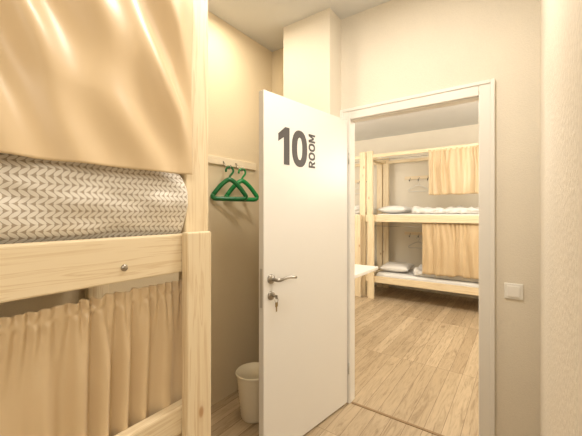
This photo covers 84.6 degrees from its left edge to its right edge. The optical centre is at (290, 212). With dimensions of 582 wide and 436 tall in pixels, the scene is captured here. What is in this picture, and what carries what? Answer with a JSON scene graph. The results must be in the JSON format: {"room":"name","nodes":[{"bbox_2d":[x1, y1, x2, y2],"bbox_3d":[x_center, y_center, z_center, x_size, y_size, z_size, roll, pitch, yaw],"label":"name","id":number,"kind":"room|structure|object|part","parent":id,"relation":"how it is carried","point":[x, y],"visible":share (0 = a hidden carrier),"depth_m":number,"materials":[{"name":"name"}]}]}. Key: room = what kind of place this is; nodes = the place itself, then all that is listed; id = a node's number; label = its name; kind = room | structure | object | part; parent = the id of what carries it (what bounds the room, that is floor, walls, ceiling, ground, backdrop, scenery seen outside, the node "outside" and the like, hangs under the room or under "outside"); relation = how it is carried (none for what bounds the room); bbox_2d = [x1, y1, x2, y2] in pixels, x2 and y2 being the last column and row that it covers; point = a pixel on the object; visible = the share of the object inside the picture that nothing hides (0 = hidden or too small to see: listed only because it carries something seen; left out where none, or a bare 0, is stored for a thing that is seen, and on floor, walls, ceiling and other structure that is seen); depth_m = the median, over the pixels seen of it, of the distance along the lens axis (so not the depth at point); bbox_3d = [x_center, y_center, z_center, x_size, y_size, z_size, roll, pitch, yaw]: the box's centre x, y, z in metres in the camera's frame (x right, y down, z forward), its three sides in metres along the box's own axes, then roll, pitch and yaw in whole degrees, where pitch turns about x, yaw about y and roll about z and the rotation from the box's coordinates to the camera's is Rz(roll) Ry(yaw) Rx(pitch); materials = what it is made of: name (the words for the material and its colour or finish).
{"room":"dormitory","nodes":[
{"label":"dormitory","id":0,"kind":"room"},
{"bbox_2d":[0,11,271,405],"bbox_3d":[-1.434,-0.025,1.141,0.120,2.770,4.180,0,0,36],"label":"wall","id":1,"kind":"structure","parent":0,"point":[239,67],"depth_m":2.41,"materials":[{"name":"paint"}]},
{"bbox_2d":[208,155,255,170],"bbox_3d":[-0.538,-0.356,2.197,0.103,0.094,0.960,0,0,36],"label":"coat rack","id":2,"kind":"object","parent":1,"relation":"attached to","point":[212,159],"visible":0.48,"depth_m":2.37,"materials":[{"name":"brown wood"}]},
{"bbox_2d":[210,166,247,200],"bbox_3d":[-0.437,-0.209,2.278,0.268,0.250,0.033,0,0,-20],"label":"clothes hanger","id":3,"kind":"object","parent":2,"relation":"hanging from","point":[221,184],"visible":1,"depth_m":2.27,"materials":[{"name":"green plastic"}]},
{"bbox_2d":[224,168,258,201],"bbox_3d":[-0.364,-0.209,2.380,0.268,0.250,0.033,0,0,-26],"label":"clothes hanger","id":4,"kind":"object","parent":2,"relation":"hanging from","point":[255,198],"visible":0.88,"depth_m":2.38,"materials":[{"name":"green plastic"}]},
{"bbox_2d":[272,48,282,95],"bbox_3d":[-0.035,-0.025,2.753,0.510,2.770,0.070,0,0,36],"label":"wall","id":5,"kind":"structure","parent":0,"point":[277,56],"depth_m":2.77,"materials":[{"name":"paint"}]},
{"bbox_2d":[283,8,340,117],"bbox_3d":[0.154,-0.025,2.383,0.399,2.770,0.170,0,0,36],"label":"wall pillar","id":6,"kind":"structure","parent":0,"point":[311,44],"depth_m":2.29,"materials":[{"name":"beige paint"}]},
{"bbox_2d":[208,0,478,140],"bbox_3d":[-0.025,-1.460,2.450,6.100,0.100,7.950,0,0,36],"label":"ceiling","id":7,"kind":"structure","parent":0,"point":[263,21],"depth_m":2.42,"materials":[{"name":"paint"}]},
{"bbox_2d":[211,284,478,435],"bbox_3d":[-0.025,1.410,2.450,6.100,0.100,7.950,0,0,36],"label":"floor","id":8,"kind":"structure","parent":0,"point":[417,352],"depth_m":2.75,"materials":[{"name":"brown wood"}]},
{"bbox_2d":[0,0,210,435],"bbox_3d":[-1.203,0.180,0.575,0.894,2.360,2.050,0,0,36],"label":"bunk bed","id":9,"kind":"object","parent":8,"relation":"on","point":[32,269],"visible":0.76,"depth_m":1.03,"materials":[{"name":"brown wood"}]},
{"bbox_2d":[0,279,181,435],"bbox_3d":[-0.906,0.603,0.373,0.050,0.754,1.829,0,0,36],"label":"curtain","id":10,"kind":"object","parent":9,"relation":"hanging from","point":[103,366],"visible":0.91,"depth_m":0.88,"materials":[{"name":"beige fabric"}]},
{"bbox_3d":[-0.899,0.131,0.324,0.038,0.124,1.992,0,0,36],"label":"rail","id":11,"kind":"part","parent":9,"relation":"part of","materials":[{"name":"brown wood"}]},
{"bbox_2d":[0,0,192,174],"bbox_3d":[-0.862,-0.491,0.341,0.066,0.729,1.829,0,0,36],"label":"curtain","id":12,"kind":"object","parent":9,"relation":"hanging from","point":[97,82],"visible":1,"depth_m":0.85,"materials":[{"name":"beige fabric"}]},
{"bbox_3d":[-0.979,0.180,1.615,0.045,2.360,0.100,0,0,36],"label":"post","id":13,"kind":"part","parent":9,"relation":"part of","materials":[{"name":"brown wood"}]},
{"bbox_3d":[-0.899,0.675,0.324,0.038,0.090,1.992,0,0,36],"label":"guard rail","id":14,"kind":"part","parent":9,"relation":"part of","materials":[{"name":"brown wood"}]},
{"bbox_3d":[-0.355,0.180,1.166,0.045,2.360,0.100,0,0,36],"label":"post","id":15,"kind":"part","parent":9,"relation":"part of","materials":[{"name":"brown wood"}]},
{"bbox_3d":[-1.229,0.141,0.594,0.710,0.061,1.810,0,0,36],"label":"mattress","id":16,"kind":"object","parent":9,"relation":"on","visible":0},
{"bbox_2d":[0,153,187,243],"bbox_3d":[-1.194,-0.035,0.579,0.789,0.279,1.833,0,0,36],"label":"duvet","id":17,"kind":"object","parent":16,"relation":"on","point":[41,200],"visible":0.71,"depth_m":0.84,"materials":[{"name":"grey fabric"}]},
{"bbox_2d":[236,362,258,423],"bbox_3d":[-0.248,1.208,2.148,0.246,0.303,0.246,0,0,36],"label":"trash can","id":18,"kind":"object","parent":8,"relation":"on","point":[247,374],"visible":0.63,"depth_m":2.06,"materials":[{"name":"beige plastic"}]},
{"bbox_2d":[355,264,377,277],"bbox_3d":[0.412,0.985,3.521,0.800,0.750,0.900,0,0,36],"label":"table","id":19,"kind":"object","parent":8,"relation":"on","point":[360,270],"visible":0.03,"depth_m":3.46,"materials":[{"name":"white paint"}]},
{"bbox_2d":[355,152,382,296],"bbox_3d":[0.595,0.180,6.115,2.050,2.360,0.894,0,0,36],"label":"bunk bed","id":20,"kind":"object","parent":8,"relation":"on","point":[360,219],"visible":0.17,"depth_m":5.25,"materials":[{"name":"brown wood"}]},
{"bbox_3d":[1.186,0.180,5.266,0.100,2.360,0.045,0,0,36],"label":"post","id":21,"kind":"part","parent":20,"relation":"part of","materials":[{"name":"brown wood"}]},
{"bbox_3d":[1.635,0.180,5.891,0.100,2.360,0.045,0,0,36],"label":"post","id":22,"kind":"part","parent":20,"relation":"part of","materials":[{"name":"brown wood"}]},
{"bbox_3d":[0.614,0.067,6.141,1.810,0.103,0.710,0,0,36],"label":"mattress","id":23,"kind":"object","parent":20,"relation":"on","visible":0},
{"bbox_2d":[355,205,373,212],"bbox_3d":[0.843,-0.070,5.989,1.240,0.168,0.727,0,0,36],"label":"duvet","id":24,"kind":"object","parent":23,"relation":"on","point":[357,207],"visible":0.06,"depth_m":5.41,"materials":[{"name":"white fabric"}]},
{"bbox_2d":[352,402,443,435],"bbox_3d":[0.755,1.358,2.066,0.785,0.004,0.020,0,0,36],"label":"threshold","id":25,"kind":"object","parent":8,"relation":"on","point":[357,404],"visible":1,"depth_m":2.10,"materials":[{"name":"wood"}]},
{"bbox_2d":[366,143,478,298],"bbox_3d":[2.276,0.180,4.907,2.050,2.360,0.894,0,0,36],"label":"bunk bed","id":26,"kind":"object","parent":8,"relation":"on","point":[371,277],"visible":0.52,"depth_m":5.03,"materials":[{"name":"brown wood"}]},
{"bbox_3d":[1.283,0.180,5.196,0.100,2.360,0.045,0,0,36],"label":"post","id":27,"kind":"part","parent":26,"relation":"part of","materials":[{"name":"brown wood"}]},
{"bbox_3d":[1.492,-0.915,5.519,0.038,0.050,0.724,0,0,36],"label":"rail","id":28,"kind":"part","parent":26,"relation":"part of","materials":[{"name":"brown wood"}]},
{"bbox_3d":[1.732,0.180,5.821,0.100,2.360,0.045,0,0,36],"label":"post","id":29,"kind":"part","parent":26,"relation":"part of","materials":[{"name":"brown wood"}]},
{"bbox_3d":[2.522,-0.915,5.250,1.850,0.050,0.040,0,0,36],"label":"rail","id":30,"kind":"part","parent":26,"relation":"part of","materials":[{"name":"brown wood"}]},
{"bbox_3d":[2.024,1.050,4.603,1.992,0.100,0.038,0,0,36],"label":"rail","id":31,"kind":"part","parent":26,"relation":"part of","materials":[{"name":"brown wood"}]},
{"bbox_3d":[2.024,0.085,4.603,1.992,0.110,0.038,0,0,36],"label":"rail","id":32,"kind":"part","parent":26,"relation":"part of","materials":[{"name":"brown wood"}]},
{"bbox_3d":[2.075,-0.915,4.627,1.850,0.050,0.040,0,0,36],"label":"rail","id":33,"kind":"part","parent":26,"relation":"part of","materials":[{"name":"brown wood"}]},
{"bbox_2d":[376,269,478,287],"bbox_3d":[2.295,1.019,4.933,1.810,0.118,0.710,0,0,36],"label":"mattress","id":34,"kind":"object","parent":26,"relation":"on","point":[409,274],"visible":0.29,"depth_m":4.76,"materials":[{"name":"white fabric"}]},
{"bbox_2d":[379,262,413,271],"bbox_3d":[1.760,0.890,5.311,0.460,0.136,0.560,0,0,30],"label":"pillow","id":35,"kind":"object","parent":34,"relation":"on","point":[389,266],"visible":1,"depth_m":5.14,"materials":[{"name":"white fabric"}]},
{"bbox_2d":[413,264,478,281],"bbox_3d":[2.536,0.875,4.780,1.220,0.177,0.736,0,0,36],"label":"duvet","id":36,"kind":"object","parent":34,"relation":"on","point":[417,271],"visible":0.16,"depth_m":4.66,"materials":[{"name":"white fabric"}]},
{"bbox_2d":[378,214,478,214],"bbox_3d":[2.295,0.067,4.933,1.810,0.103,0.710,0,0,36],"label":"mattress","id":37,"kind":"object","parent":26,"relation":"on","point":[378,214],"visible":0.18,"depth_m":4.71,"materials":[{"name":"white fabric"}]},
{"bbox_2d":[377,206,411,213],"bbox_3d":[1.760,-0.055,5.311,0.460,0.136,0.560,0,0,39],"label":"pillow","id":38,"kind":"object","parent":37,"relation":"on","point":[387,209],"visible":0.99,"depth_m":5.13,"materials":[{"name":"white fabric"}]},
{"bbox_2d":[412,205,478,213],"bbox_3d":[2.524,-0.050,4.781,1.246,0.136,0.726,0,0,36],"label":"duvet","id":39,"kind":"object","parent":37,"relation":"on","point":[459,209],"visible":0.77,"depth_m":4.62,"materials":[{"name":"white fabric"}]},
{"bbox_2d":[422,223,478,278],"bbox_3d":[2.368,0.524,4.392,1.081,0.753,0.053,0,0,36],"label":"curtain","id":40,"kind":"object","parent":26,"relation":"hanging from","point":[451,250],"visible":0.66,"depth_m":4.48,"materials":[{"name":"beige fabric"}]},
{"bbox_2d":[429,145,478,194],"bbox_3d":[2.401,-0.581,4.361,0.991,0.658,0.064,0,0,36],"label":"curtain","id":41,"kind":"object","parent":26,"relation":"hanging from","point":[452,171],"visible":0.64,"depth_m":4.46,"materials":[{"name":"beige fabric"}]},
{"bbox_2d":[355,124,478,298],"bbox_3d":[2.265,-0.025,5.637,6.100,2.770,0.100,0,0,36],"label":"wall","id":42,"kind":"structure","parent":0,"point":[399,195],"depth_m":5.67,"materials":[{"name":"paint"}]},
{"bbox_2d":[405,232,421,236],"bbox_3d":[2.214,0.379,5.549,0.500,0.094,0.103,0,0,36],"label":"coat rack","id":43,"kind":"object","parent":42,"relation":"attached to","point":[406,233],"visible":0.63,"depth_m":5.63,"materials":[{"name":"brown wood"}]},
{"bbox_2d":[405,175,428,180],"bbox_3d":[2.214,-0.601,5.549,0.500,0.094,0.103,0,0,36],"label":"coat rack","id":44,"kind":"object","parent":42,"relation":"attached to","point":[409,178],"visible":0.84,"depth_m":5.59,"materials":[{"name":"brown wood"}]},
{"bbox_2d":[408,180,427,191],"bbox_3d":[2.195,-0.471,5.523,0.325,0.203,0.014,0,0,22],"label":"clothes hanger","id":45,"kind":"object","parent":44,"relation":"hanging from","point":[419,180],"visible":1,"depth_m":5.52,"materials":[{"name":"white plastic"}]},
{"bbox_2d":[341,0,539,435],"bbox_3d":[1.333,-0.025,1.684,3.000,2.770,0.070,0,0,36],"label":"wall","id":46,"kind":"structure","parent":0,"point":[393,49],"depth_m":1.77,"materials":[{"name":"beige paint"}]},
{"bbox_2d":[259,90,349,435],"bbox_3d":[0.120,0.344,2.012,0.173,2.008,0.813,0,0,44],"label":"door","id":47,"kind":"structure","parent":46,"relation":"in","point":[303,148],"depth_m":1.93,"materials":[{"name":"white paint"}]},
{"bbox_3d":[-0.161,0.405,1.719,0.020,0.210,0.002,0,0,44],"label":"latch plate","id":48,"kind":"part","parent":47,"relation":"part of","materials":[{"name":"silver metal"}]},
{"bbox_2d":[272,295,277,311],"bbox_3d":[-0.089,0.483,1.719,0.040,0.089,0.025,0,0,24],"label":"keys","id":49,"kind":"object","parent":47,"relation":"hanging from","point":[275,296],"visible":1,"depth_m":1.71,"materials":[{"name":"silver metal"}]},
{"bbox_3d":[-0.034,0.359,1.767,0.057,0.026,0.156,0,0,44],"label":"handle","id":50,"kind":"part","parent":47,"relation":"part of","materials":[{"name":"silver metal"}]},
{"bbox_2d":[340,78,494,435],"bbox_3d":[0.765,0.307,2.079,0.950,2.105,0.090,0,0,36],"label":"door frame","id":51,"kind":"structure","parent":46,"relation":"attached to","point":[483,92],"depth_m":1.81,"materials":[{"name":"white paint"}]},
{"bbox_2d":[504,283,522,299],"bbox_3d":[1.201,0.423,1.726,0.084,0.084,0.014,0,0,36],"label":"light switch","id":52,"kind":"object","parent":46,"relation":"attached to","point":[511,290],"visible":1,"depth_m":1.72,"materials":[{"name":"white plastic"}]},
{"bbox_2d":[540,0,581,435],"bbox_3d":[1.444,-0.025,0.570,1.520,2.770,1.610,0,0,36],"label":"wall","id":53,"kind":"structure","parent":0,"point":[560,20],"depth_m":0.81,"materials":[{"name":"paint"}]}
]}

